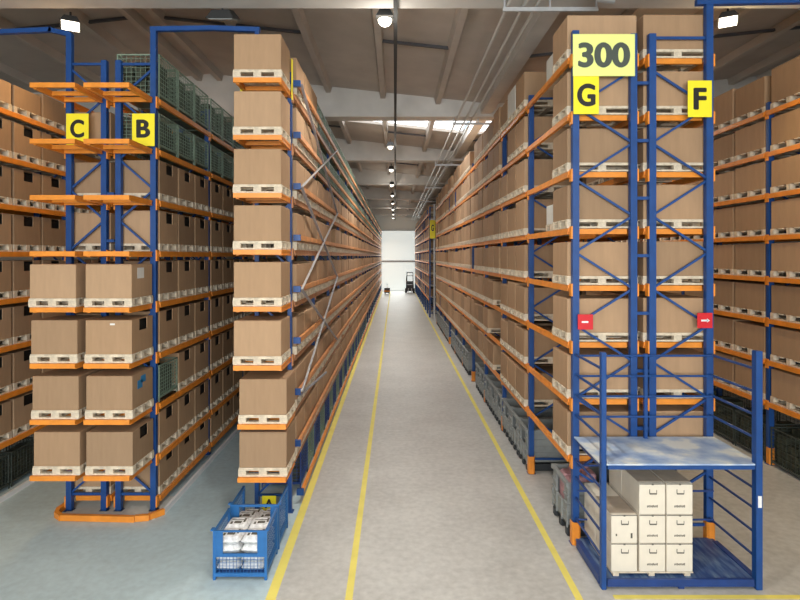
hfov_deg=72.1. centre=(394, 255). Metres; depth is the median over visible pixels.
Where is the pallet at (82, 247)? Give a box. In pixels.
[74,244,125,250]
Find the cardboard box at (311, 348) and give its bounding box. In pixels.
[304,345,316,369]
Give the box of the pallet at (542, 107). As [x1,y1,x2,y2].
[515,100,552,116]
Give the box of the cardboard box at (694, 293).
[685,278,733,296]
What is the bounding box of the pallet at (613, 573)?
[589,540,692,575]
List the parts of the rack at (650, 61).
upright post, upright post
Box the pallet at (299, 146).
[283,138,304,154]
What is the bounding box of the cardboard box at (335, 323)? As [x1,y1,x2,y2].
[330,321,337,335]
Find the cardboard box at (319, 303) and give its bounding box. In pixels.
[303,300,322,320]
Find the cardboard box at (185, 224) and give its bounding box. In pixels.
[177,214,193,244]
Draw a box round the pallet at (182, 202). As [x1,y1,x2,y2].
[142,198,194,208]
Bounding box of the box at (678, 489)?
[650,470,692,513]
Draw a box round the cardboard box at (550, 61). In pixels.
[547,54,570,79]
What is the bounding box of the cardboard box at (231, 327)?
[229,327,233,350]
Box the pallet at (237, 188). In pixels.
[233,184,290,197]
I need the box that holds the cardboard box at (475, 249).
[474,248,477,265]
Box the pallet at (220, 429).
[210,425,222,441]
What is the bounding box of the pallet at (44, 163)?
[7,160,65,171]
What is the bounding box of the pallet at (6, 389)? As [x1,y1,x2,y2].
[0,384,11,394]
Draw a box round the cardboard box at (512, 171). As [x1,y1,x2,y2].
[508,164,517,193]
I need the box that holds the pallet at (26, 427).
[11,423,37,436]
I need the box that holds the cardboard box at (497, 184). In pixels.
[494,178,500,201]
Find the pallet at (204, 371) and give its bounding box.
[195,366,208,379]
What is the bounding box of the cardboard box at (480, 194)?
[478,189,483,209]
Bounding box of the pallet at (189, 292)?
[178,288,194,297]
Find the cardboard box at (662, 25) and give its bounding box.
[636,15,702,52]
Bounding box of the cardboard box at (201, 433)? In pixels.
[194,419,207,450]
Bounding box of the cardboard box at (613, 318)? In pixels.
[553,295,627,332]
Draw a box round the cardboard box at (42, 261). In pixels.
[41,260,65,263]
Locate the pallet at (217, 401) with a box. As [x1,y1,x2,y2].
[210,395,222,409]
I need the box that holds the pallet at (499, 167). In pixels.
[493,165,513,174]
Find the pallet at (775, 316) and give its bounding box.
[770,312,799,323]
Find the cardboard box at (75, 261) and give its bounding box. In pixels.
[74,260,89,262]
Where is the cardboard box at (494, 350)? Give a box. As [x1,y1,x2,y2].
[488,340,501,364]
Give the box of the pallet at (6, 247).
[0,244,11,251]
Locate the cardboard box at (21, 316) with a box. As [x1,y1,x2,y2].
[0,303,40,336]
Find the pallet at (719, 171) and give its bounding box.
[700,166,744,174]
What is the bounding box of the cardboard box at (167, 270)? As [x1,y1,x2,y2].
[123,261,176,293]
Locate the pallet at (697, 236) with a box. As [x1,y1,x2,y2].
[684,235,725,239]
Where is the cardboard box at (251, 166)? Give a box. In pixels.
[234,149,289,188]
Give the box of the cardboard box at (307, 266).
[292,263,310,289]
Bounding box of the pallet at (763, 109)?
[734,106,792,123]
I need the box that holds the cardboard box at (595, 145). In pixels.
[553,129,627,169]
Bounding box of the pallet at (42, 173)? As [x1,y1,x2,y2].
[41,168,61,178]
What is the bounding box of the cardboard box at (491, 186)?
[488,181,494,204]
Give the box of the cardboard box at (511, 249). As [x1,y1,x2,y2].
[508,246,515,269]
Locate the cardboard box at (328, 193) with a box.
[326,190,330,212]
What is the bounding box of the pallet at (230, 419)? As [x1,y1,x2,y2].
[222,415,232,429]
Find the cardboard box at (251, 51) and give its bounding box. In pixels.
[234,34,289,82]
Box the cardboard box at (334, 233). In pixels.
[331,229,337,247]
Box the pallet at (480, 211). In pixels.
[478,208,495,214]
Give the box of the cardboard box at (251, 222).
[234,205,289,241]
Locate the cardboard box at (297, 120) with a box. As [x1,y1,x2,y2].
[292,108,303,145]
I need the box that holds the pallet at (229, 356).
[222,352,232,362]
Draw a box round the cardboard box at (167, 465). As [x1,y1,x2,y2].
[123,446,176,485]
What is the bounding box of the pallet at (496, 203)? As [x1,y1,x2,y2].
[493,199,515,206]
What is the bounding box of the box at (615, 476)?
[609,470,621,494]
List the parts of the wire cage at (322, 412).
frame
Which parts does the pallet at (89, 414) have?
board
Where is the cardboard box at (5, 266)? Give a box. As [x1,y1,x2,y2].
[0,261,10,291]
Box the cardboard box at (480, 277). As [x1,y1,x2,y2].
[478,275,500,294]
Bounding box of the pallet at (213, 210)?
[183,207,222,215]
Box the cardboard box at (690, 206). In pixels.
[637,185,702,219]
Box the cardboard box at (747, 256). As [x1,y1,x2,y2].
[735,244,765,269]
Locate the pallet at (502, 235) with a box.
[500,232,545,238]
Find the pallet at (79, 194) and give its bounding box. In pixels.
[76,193,100,195]
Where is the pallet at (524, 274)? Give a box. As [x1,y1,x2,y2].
[515,270,552,277]
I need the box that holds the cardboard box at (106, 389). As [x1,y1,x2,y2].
[86,367,152,409]
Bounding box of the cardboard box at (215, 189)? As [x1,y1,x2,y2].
[210,181,221,209]
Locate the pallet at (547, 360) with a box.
[515,350,552,363]
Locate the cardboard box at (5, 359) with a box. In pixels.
[0,354,10,387]
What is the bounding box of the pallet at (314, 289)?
[312,286,317,293]
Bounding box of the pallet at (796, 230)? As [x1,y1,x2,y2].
[770,227,799,234]
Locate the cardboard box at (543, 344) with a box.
[516,326,564,356]
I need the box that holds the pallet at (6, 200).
[0,196,11,204]
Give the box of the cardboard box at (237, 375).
[230,362,241,385]
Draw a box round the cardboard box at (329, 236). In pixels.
[327,225,330,246]
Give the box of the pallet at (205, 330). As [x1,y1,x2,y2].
[195,326,208,337]
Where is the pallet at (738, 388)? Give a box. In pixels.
[734,382,765,399]
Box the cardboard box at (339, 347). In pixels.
[337,344,340,362]
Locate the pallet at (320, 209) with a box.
[292,205,322,213]
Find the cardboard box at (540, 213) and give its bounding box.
[516,199,552,229]
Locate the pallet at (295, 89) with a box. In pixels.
[286,87,304,106]
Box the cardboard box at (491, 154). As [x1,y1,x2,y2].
[488,148,493,173]
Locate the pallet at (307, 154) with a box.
[286,149,311,162]
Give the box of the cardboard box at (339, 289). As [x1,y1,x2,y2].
[330,288,340,302]
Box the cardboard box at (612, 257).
[553,242,627,275]
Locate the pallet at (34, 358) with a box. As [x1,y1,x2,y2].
[30,352,85,362]
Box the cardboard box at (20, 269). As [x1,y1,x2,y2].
[0,260,40,290]
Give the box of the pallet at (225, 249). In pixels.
[223,247,232,252]
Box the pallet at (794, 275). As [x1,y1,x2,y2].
[770,271,799,278]
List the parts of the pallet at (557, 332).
board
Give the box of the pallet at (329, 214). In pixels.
[316,212,331,218]
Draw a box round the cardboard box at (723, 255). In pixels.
[713,245,734,268]
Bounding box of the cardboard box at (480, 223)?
[478,220,482,237]
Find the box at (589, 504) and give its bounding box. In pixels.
[584,483,618,521]
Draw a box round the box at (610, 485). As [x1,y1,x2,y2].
[609,483,621,497]
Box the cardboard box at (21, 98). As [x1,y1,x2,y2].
[11,85,39,115]
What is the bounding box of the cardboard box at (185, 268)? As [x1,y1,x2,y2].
[159,260,193,290]
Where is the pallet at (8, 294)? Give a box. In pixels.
[0,291,11,299]
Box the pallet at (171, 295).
[158,291,177,301]
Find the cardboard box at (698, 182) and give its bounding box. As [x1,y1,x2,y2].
[685,180,702,184]
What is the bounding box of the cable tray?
[393,0,397,208]
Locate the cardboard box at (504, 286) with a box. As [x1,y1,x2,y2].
[501,283,507,305]
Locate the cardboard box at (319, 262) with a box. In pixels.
[292,260,322,284]
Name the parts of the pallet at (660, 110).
board, board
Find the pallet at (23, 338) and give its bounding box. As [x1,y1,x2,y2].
[0,334,30,343]
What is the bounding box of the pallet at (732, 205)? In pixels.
[713,201,747,207]
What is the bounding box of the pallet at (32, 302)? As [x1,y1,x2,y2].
[28,297,95,306]
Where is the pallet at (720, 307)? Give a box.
[713,304,746,312]
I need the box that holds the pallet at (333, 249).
[332,248,338,252]
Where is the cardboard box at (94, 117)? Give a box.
[74,112,130,138]
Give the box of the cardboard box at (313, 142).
[311,132,316,161]
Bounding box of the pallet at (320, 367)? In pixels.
[317,362,322,373]
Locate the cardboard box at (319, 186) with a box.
[317,181,322,207]
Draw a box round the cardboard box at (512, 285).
[508,281,551,309]
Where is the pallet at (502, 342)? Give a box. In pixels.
[500,338,507,348]
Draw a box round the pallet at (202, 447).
[194,439,208,457]
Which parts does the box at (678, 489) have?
lid panel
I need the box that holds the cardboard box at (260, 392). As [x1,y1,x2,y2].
[239,370,294,414]
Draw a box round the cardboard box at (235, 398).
[233,392,238,413]
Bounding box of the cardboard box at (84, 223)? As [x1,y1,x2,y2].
[74,213,114,243]
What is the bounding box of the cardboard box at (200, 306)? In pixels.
[184,300,207,330]
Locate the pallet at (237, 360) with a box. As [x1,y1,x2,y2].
[233,348,290,364]
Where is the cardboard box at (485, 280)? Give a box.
[483,278,509,296]
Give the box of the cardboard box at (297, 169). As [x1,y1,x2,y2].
[292,160,303,193]
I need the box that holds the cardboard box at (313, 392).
[308,385,316,413]
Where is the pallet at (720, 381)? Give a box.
[713,374,733,387]
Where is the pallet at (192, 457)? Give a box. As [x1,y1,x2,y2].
[177,453,194,474]
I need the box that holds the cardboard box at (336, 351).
[334,349,337,367]
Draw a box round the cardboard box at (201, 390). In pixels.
[192,380,207,415]
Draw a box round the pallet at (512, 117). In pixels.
[507,111,552,125]
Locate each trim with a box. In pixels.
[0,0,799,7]
[0,16,161,121]
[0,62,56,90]
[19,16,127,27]
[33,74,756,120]
[57,8,166,78]
[115,8,202,80]
[144,8,222,80]
[164,16,300,33]
[200,138,469,162]
[214,8,244,34]
[291,8,368,188]
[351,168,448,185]
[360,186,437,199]
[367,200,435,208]
[371,8,391,201]
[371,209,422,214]
[382,39,447,49]
[388,131,425,136]
[405,8,468,215]
[417,12,559,218]
[529,26,799,57]
[621,8,644,16]
[694,8,722,14]
[702,11,799,72]
[713,8,752,35]
[727,41,799,84]
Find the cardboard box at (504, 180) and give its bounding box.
[501,174,507,197]
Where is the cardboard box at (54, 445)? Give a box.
[34,422,97,465]
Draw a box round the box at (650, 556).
[637,540,665,571]
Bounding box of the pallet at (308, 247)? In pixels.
[305,243,311,250]
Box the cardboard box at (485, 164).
[483,158,487,177]
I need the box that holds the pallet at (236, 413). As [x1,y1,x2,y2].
[233,409,238,418]
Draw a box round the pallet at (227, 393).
[222,387,232,399]
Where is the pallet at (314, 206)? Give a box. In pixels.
[287,201,317,210]
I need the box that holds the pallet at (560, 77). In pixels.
[546,70,570,89]
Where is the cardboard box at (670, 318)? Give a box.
[624,295,702,332]
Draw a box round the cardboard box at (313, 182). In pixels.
[311,177,316,203]
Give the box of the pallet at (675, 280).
[637,275,702,284]
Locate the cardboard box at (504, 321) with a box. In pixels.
[501,318,511,342]
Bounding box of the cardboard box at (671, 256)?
[637,241,702,275]
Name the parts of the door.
frame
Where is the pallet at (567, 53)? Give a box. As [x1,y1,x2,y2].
[552,49,637,74]
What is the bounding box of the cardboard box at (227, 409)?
[222,397,232,423]
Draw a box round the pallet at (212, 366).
[210,358,222,370]
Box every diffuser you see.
[61,20,78,31]
[208,18,237,20]
[378,17,391,26]
[719,15,737,27]
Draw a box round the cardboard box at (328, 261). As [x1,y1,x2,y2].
[323,260,330,281]
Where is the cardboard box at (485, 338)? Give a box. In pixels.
[483,336,500,358]
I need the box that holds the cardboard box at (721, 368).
[713,350,751,381]
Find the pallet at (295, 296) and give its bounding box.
[272,292,304,300]
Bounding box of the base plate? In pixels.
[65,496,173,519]
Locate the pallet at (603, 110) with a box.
[552,106,637,126]
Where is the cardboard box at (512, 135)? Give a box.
[508,126,515,155]
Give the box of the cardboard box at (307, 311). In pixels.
[264,308,310,331]
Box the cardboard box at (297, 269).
[292,264,303,292]
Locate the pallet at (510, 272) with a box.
[507,269,537,275]
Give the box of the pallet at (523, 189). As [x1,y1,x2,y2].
[515,185,566,195]
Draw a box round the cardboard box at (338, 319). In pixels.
[334,317,340,332]
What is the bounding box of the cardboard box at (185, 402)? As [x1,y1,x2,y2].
[160,389,193,429]
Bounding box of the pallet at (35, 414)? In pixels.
[31,407,85,418]
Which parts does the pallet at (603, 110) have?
board, board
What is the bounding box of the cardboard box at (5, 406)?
[0,401,10,435]
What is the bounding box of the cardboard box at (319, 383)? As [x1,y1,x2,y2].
[315,374,322,401]
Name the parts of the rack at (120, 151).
arm, arm, arm, upright post, arm, arm, arm, arm, arm, arm, arm, arm, upright post, upright post, upright post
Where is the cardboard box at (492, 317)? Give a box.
[483,307,509,327]
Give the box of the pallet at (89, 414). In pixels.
[85,398,153,418]
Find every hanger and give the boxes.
[435,161,460,165]
[453,118,489,124]
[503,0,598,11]
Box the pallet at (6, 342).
[0,338,11,346]
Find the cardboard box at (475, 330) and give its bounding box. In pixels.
[474,329,479,346]
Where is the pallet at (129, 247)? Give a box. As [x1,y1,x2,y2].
[123,244,177,251]
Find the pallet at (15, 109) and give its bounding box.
[0,106,40,122]
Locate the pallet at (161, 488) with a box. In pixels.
[123,469,177,494]
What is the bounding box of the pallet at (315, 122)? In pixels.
[301,114,317,128]
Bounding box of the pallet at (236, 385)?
[233,382,238,390]
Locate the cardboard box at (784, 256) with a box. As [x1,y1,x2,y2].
[771,242,799,271]
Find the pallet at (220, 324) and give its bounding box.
[210,321,222,330]
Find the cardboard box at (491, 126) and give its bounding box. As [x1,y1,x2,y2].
[488,119,493,142]
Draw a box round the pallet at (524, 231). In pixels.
[515,228,568,235]
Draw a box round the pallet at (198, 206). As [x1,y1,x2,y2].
[162,203,208,211]
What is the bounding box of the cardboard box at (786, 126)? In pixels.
[771,108,799,144]
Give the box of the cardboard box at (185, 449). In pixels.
[177,431,193,467]
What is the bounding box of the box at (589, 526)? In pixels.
[584,511,595,544]
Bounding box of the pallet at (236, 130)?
[233,127,290,143]
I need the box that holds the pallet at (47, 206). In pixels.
[30,203,65,211]
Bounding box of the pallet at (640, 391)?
[637,386,702,394]
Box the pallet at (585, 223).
[552,219,637,230]
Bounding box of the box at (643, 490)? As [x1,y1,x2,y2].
[622,470,665,513]
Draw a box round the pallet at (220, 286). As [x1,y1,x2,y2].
[210,284,222,291]
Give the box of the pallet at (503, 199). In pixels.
[500,195,521,203]
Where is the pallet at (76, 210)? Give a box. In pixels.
[57,208,90,212]
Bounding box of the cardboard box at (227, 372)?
[220,364,232,393]
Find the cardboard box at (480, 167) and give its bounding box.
[478,161,483,182]
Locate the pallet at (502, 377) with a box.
[500,373,507,385]
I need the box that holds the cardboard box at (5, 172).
[0,165,10,197]
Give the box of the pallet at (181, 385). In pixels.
[172,374,194,390]
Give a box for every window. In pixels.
[388,121,427,126]
[433,121,466,130]
[480,121,491,130]
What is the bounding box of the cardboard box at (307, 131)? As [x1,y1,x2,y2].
[304,120,310,154]
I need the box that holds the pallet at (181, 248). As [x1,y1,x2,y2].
[178,245,194,251]
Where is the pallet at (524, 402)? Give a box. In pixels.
[515,390,552,406]
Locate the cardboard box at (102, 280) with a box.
[86,264,151,297]
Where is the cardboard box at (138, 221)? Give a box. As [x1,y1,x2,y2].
[123,211,176,243]
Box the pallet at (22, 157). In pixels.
[0,152,40,165]
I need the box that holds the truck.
[384,288,389,293]
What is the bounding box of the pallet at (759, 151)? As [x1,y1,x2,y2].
[734,147,797,161]
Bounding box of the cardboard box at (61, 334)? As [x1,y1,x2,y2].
[31,315,101,353]
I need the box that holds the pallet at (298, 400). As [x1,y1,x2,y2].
[295,388,304,407]
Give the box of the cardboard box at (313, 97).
[311,87,316,120]
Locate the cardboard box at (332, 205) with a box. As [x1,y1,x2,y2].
[331,197,334,215]
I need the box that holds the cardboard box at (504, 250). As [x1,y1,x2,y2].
[501,246,507,268]
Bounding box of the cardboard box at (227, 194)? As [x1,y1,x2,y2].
[222,186,232,211]
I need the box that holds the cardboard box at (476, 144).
[474,140,477,159]
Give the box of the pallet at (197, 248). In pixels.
[195,245,208,251]
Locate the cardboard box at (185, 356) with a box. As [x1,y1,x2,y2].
[141,346,193,382]
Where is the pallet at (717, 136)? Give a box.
[713,132,726,139]
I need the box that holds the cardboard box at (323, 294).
[319,293,334,308]
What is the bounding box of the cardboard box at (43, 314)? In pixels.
[21,301,65,318]
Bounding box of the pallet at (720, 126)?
[713,119,754,134]
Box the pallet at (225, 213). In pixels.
[197,210,232,217]
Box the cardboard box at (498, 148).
[494,142,522,167]
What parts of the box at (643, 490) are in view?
lid panel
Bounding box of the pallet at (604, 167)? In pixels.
[552,163,637,178]
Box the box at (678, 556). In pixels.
[665,541,692,571]
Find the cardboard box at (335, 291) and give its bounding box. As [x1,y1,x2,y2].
[324,290,337,310]
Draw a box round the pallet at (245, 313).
[243,312,251,316]
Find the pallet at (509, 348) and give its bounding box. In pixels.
[507,344,515,355]
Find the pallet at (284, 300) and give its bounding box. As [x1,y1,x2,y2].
[233,294,290,305]
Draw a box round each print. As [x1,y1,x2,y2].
[223,529,240,534]
[230,518,246,523]
[254,518,269,523]
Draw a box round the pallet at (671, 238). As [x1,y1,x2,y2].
[662,237,701,240]
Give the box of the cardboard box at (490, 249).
[488,246,501,266]
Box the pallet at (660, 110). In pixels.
[637,106,702,126]
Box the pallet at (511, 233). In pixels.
[507,230,562,237]
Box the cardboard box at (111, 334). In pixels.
[86,315,151,353]
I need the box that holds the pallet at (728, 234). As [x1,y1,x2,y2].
[715,232,746,237]
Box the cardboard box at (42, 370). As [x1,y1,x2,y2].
[41,357,52,372]
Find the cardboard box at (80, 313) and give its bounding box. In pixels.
[75,312,114,314]
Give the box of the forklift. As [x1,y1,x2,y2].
[405,272,414,292]
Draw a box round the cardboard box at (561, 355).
[553,347,627,388]
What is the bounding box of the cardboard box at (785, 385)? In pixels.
[771,369,799,405]
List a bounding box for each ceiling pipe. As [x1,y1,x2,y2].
[411,0,511,219]
[414,0,528,218]
[415,0,541,219]
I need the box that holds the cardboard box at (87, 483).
[74,475,114,485]
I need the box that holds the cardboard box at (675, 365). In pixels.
[623,346,702,388]
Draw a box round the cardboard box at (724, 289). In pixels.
[713,280,762,306]
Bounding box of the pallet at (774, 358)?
[770,354,799,368]
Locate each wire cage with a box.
[0,438,33,486]
[0,453,9,489]
[8,434,33,464]
[117,54,177,110]
[123,113,177,157]
[136,357,177,402]
[140,71,193,120]
[140,125,193,164]
[160,85,207,130]
[165,135,207,170]
[183,145,221,177]
[184,98,221,139]
[192,109,232,146]
[197,152,232,182]
[211,118,241,153]
[211,158,233,184]
[223,143,245,157]
[262,438,307,487]
[302,425,313,465]
[304,147,319,172]
[307,103,319,133]
[309,412,319,448]
[310,151,324,177]
[315,156,328,181]
[315,403,324,439]
[318,110,324,141]
[319,119,328,148]
[320,163,332,186]
[321,128,332,154]
[323,135,335,160]
[323,168,335,189]
[324,394,328,424]
[326,141,338,164]
[326,147,341,169]
[330,379,335,405]
[330,386,332,412]
[332,172,338,193]
[335,152,344,173]
[335,181,344,199]
[336,373,338,397]
[340,157,346,177]
[340,162,348,180]
[340,166,350,183]
[340,363,343,383]
[340,367,341,387]
[344,358,345,380]
[347,353,348,370]
[348,349,350,366]
[355,336,356,353]
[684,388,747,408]
[713,398,777,444]
[735,410,799,461]
[771,427,799,477]
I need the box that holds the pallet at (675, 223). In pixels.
[637,219,702,228]
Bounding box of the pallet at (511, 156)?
[507,151,552,162]
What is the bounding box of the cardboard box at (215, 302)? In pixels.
[197,297,221,324]
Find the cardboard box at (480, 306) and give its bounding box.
[478,304,499,323]
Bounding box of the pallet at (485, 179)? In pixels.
[483,175,501,182]
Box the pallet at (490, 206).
[488,203,515,209]
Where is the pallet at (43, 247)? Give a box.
[30,245,65,250]
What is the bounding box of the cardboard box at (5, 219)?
[0,213,10,243]
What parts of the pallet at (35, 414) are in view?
board, board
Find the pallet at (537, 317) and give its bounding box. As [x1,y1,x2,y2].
[515,310,552,320]
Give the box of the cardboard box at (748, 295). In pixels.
[735,282,799,310]
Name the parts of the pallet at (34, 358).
board, board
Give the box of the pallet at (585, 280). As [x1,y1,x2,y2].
[552,274,637,284]
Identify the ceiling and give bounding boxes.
[0,8,799,215]
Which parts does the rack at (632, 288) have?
upright post, upright post, upright post, upright post, upright post, upright post, upright post, upright post, upright post, upright post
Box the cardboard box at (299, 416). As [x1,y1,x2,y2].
[294,404,303,447]
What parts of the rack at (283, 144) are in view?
arm, arm, arm, upright post, arm, arm, arm, arm, arm, arm, arm, arm, upright post, upright post, upright post, upright post, aisle rail, aisle rail, aisle rail, aisle rail, aisle rail, aisle rail, aisle rail, aisle rail, aisle rail, upright post, upright post, upright post, upright post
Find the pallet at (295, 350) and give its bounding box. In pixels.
[292,340,304,354]
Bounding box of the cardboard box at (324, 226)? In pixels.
[323,224,326,245]
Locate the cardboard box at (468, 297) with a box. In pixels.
[467,296,470,313]
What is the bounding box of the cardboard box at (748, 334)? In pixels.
[735,321,783,352]
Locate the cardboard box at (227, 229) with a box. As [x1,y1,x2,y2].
[222,223,232,246]
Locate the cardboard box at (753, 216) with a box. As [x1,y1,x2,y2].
[735,203,765,230]
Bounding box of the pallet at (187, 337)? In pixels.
[177,331,194,343]
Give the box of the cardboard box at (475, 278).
[474,277,477,292]
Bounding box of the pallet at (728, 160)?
[713,157,774,169]
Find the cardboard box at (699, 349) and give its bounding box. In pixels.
[691,344,729,351]
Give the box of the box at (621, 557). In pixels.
[596,524,636,571]
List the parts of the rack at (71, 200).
arm, arm, arm, arm, upright post, arm, arm, arm, arm, arm, arm, arm, arm, upright post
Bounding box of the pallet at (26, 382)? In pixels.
[0,377,32,390]
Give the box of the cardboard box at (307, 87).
[304,73,310,109]
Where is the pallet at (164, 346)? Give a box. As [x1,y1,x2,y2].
[158,338,177,351]
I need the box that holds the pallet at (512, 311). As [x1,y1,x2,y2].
[507,306,514,315]
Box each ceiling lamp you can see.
[60,12,80,31]
[205,8,240,20]
[376,8,393,26]
[386,139,393,149]
[388,164,393,171]
[717,8,738,27]
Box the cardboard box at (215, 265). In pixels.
[210,260,221,285]
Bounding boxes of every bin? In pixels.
[444,321,448,337]
[445,323,451,339]
[447,325,454,342]
[450,330,457,348]
[452,332,460,352]
[455,335,461,355]
[457,338,465,360]
[459,341,468,362]
[462,345,470,367]
[465,349,482,374]
[475,362,500,392]
[479,368,500,399]
[484,374,499,408]
[489,381,501,418]
[495,388,513,426]
[502,398,546,441]
[509,407,552,454]
[517,418,568,470]
[551,463,609,535]
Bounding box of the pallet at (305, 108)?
[292,103,311,118]
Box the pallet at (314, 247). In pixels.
[312,244,317,250]
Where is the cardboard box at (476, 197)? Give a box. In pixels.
[474,194,477,212]
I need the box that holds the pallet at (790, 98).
[770,92,799,109]
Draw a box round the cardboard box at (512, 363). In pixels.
[508,358,552,388]
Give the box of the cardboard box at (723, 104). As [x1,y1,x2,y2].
[713,89,736,126]
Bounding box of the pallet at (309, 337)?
[304,333,311,345]
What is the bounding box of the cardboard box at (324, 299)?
[310,297,326,315]
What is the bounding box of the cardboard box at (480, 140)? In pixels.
[478,133,482,154]
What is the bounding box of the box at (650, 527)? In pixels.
[622,496,665,542]
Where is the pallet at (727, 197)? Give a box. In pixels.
[713,194,774,203]
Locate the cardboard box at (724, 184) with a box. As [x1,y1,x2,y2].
[713,171,734,197]
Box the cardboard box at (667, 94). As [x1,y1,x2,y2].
[637,71,702,108]
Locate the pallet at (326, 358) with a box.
[323,355,327,366]
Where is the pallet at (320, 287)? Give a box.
[317,283,322,290]
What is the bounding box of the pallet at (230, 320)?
[222,317,232,325]
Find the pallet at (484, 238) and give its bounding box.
[483,236,519,241]
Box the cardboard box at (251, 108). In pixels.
[234,91,289,135]
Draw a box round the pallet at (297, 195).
[292,191,304,202]
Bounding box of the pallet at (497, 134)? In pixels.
[493,130,510,141]
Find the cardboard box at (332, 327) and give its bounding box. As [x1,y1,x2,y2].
[326,325,334,342]
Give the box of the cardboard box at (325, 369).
[321,366,326,390]
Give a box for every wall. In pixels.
[0,125,284,383]
[297,215,447,264]
[543,55,799,320]
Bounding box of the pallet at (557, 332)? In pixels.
[552,326,637,341]
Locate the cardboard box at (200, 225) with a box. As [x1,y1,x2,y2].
[194,218,207,245]
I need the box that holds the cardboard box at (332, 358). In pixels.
[330,353,334,375]
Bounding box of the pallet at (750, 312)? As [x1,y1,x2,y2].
[734,307,785,317]
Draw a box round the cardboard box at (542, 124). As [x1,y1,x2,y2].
[516,116,570,148]
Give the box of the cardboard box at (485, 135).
[483,127,487,148]
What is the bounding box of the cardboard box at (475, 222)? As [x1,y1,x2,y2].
[474,220,479,238]
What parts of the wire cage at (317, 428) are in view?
frame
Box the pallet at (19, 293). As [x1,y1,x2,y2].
[0,289,29,297]
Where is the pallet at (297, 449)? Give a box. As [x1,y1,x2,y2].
[295,437,304,455]
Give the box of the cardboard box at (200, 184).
[194,175,207,205]
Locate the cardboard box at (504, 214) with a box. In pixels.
[501,209,510,232]
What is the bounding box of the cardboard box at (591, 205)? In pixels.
[553,185,627,221]
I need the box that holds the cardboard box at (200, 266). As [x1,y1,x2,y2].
[194,260,207,287]
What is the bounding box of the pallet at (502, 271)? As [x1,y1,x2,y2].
[500,268,506,274]
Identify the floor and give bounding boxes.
[0,291,799,599]
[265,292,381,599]
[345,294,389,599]
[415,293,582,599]
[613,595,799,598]
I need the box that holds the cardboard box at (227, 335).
[218,329,232,356]
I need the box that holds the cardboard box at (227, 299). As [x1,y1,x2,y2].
[211,294,232,319]
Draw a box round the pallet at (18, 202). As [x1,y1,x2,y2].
[0,198,40,208]
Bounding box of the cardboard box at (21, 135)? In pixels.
[11,122,40,158]
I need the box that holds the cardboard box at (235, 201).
[233,198,241,212]
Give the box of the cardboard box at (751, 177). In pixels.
[735,162,765,193]
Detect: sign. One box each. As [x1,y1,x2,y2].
[66,114,88,144]
[132,114,154,145]
[262,496,275,510]
[291,59,292,99]
[430,220,434,237]
[573,34,634,75]
[573,76,598,113]
[578,314,592,329]
[688,81,711,116]
[697,313,712,327]
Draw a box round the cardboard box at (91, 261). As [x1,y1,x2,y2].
[90,260,100,262]
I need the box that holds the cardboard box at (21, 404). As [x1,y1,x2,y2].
[3,390,32,429]
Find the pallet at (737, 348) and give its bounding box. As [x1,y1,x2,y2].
[734,345,785,358]
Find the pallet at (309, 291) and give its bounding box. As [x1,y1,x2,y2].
[304,288,311,295]
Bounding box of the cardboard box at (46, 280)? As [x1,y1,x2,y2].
[30,264,85,297]
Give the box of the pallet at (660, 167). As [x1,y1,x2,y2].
[638,163,702,178]
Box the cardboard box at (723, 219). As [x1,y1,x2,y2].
[713,207,734,232]
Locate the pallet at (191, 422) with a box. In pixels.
[177,417,194,436]
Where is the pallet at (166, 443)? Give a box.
[158,431,177,452]
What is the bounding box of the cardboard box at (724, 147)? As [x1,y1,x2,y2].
[713,133,734,161]
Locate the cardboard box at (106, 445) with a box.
[86,418,152,465]
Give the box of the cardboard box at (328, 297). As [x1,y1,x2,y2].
[316,296,330,312]
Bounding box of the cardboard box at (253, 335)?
[234,316,289,355]
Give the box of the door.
[381,230,414,290]
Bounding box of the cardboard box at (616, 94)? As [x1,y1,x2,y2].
[553,72,627,117]
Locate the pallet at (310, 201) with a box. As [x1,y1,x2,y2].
[268,198,311,206]
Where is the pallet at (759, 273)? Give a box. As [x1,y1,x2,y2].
[734,269,785,276]
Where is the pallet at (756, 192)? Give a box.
[734,188,799,199]
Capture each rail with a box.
[0,479,34,502]
[54,503,164,522]
[164,428,239,513]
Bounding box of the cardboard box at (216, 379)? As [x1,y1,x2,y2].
[210,371,221,403]
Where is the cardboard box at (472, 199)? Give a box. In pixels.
[471,196,474,213]
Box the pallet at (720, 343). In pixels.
[713,339,746,349]
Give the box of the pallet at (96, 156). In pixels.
[82,144,132,158]
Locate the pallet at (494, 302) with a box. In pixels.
[488,298,500,304]
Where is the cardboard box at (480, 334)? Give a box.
[478,330,500,352]
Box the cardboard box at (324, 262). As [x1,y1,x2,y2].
[323,261,326,282]
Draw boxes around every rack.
[0,27,238,511]
[0,107,198,449]
[83,25,296,510]
[233,30,381,512]
[415,207,442,316]
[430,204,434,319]
[436,30,638,545]
[513,0,799,539]
[663,98,799,464]
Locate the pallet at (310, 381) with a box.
[305,378,311,393]
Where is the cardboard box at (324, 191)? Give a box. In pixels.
[323,188,326,209]
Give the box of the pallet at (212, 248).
[210,246,222,252]
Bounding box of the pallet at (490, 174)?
[488,170,501,178]
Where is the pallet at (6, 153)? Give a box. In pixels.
[0,148,11,157]
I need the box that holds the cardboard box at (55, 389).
[33,367,102,409]
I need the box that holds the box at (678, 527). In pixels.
[665,513,692,542]
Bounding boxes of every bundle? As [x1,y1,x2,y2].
[217,550,243,560]
[217,557,242,568]
[223,528,245,543]
[223,538,243,552]
[224,517,251,529]
[239,511,259,523]
[241,528,268,543]
[241,539,268,552]
[241,555,268,568]
[242,547,268,560]
[246,509,263,516]
[248,517,272,529]
[259,511,269,516]
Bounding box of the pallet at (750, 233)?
[734,229,785,236]
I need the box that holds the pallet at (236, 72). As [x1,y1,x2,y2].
[233,69,290,91]
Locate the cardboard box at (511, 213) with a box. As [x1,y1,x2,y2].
[508,208,515,231]

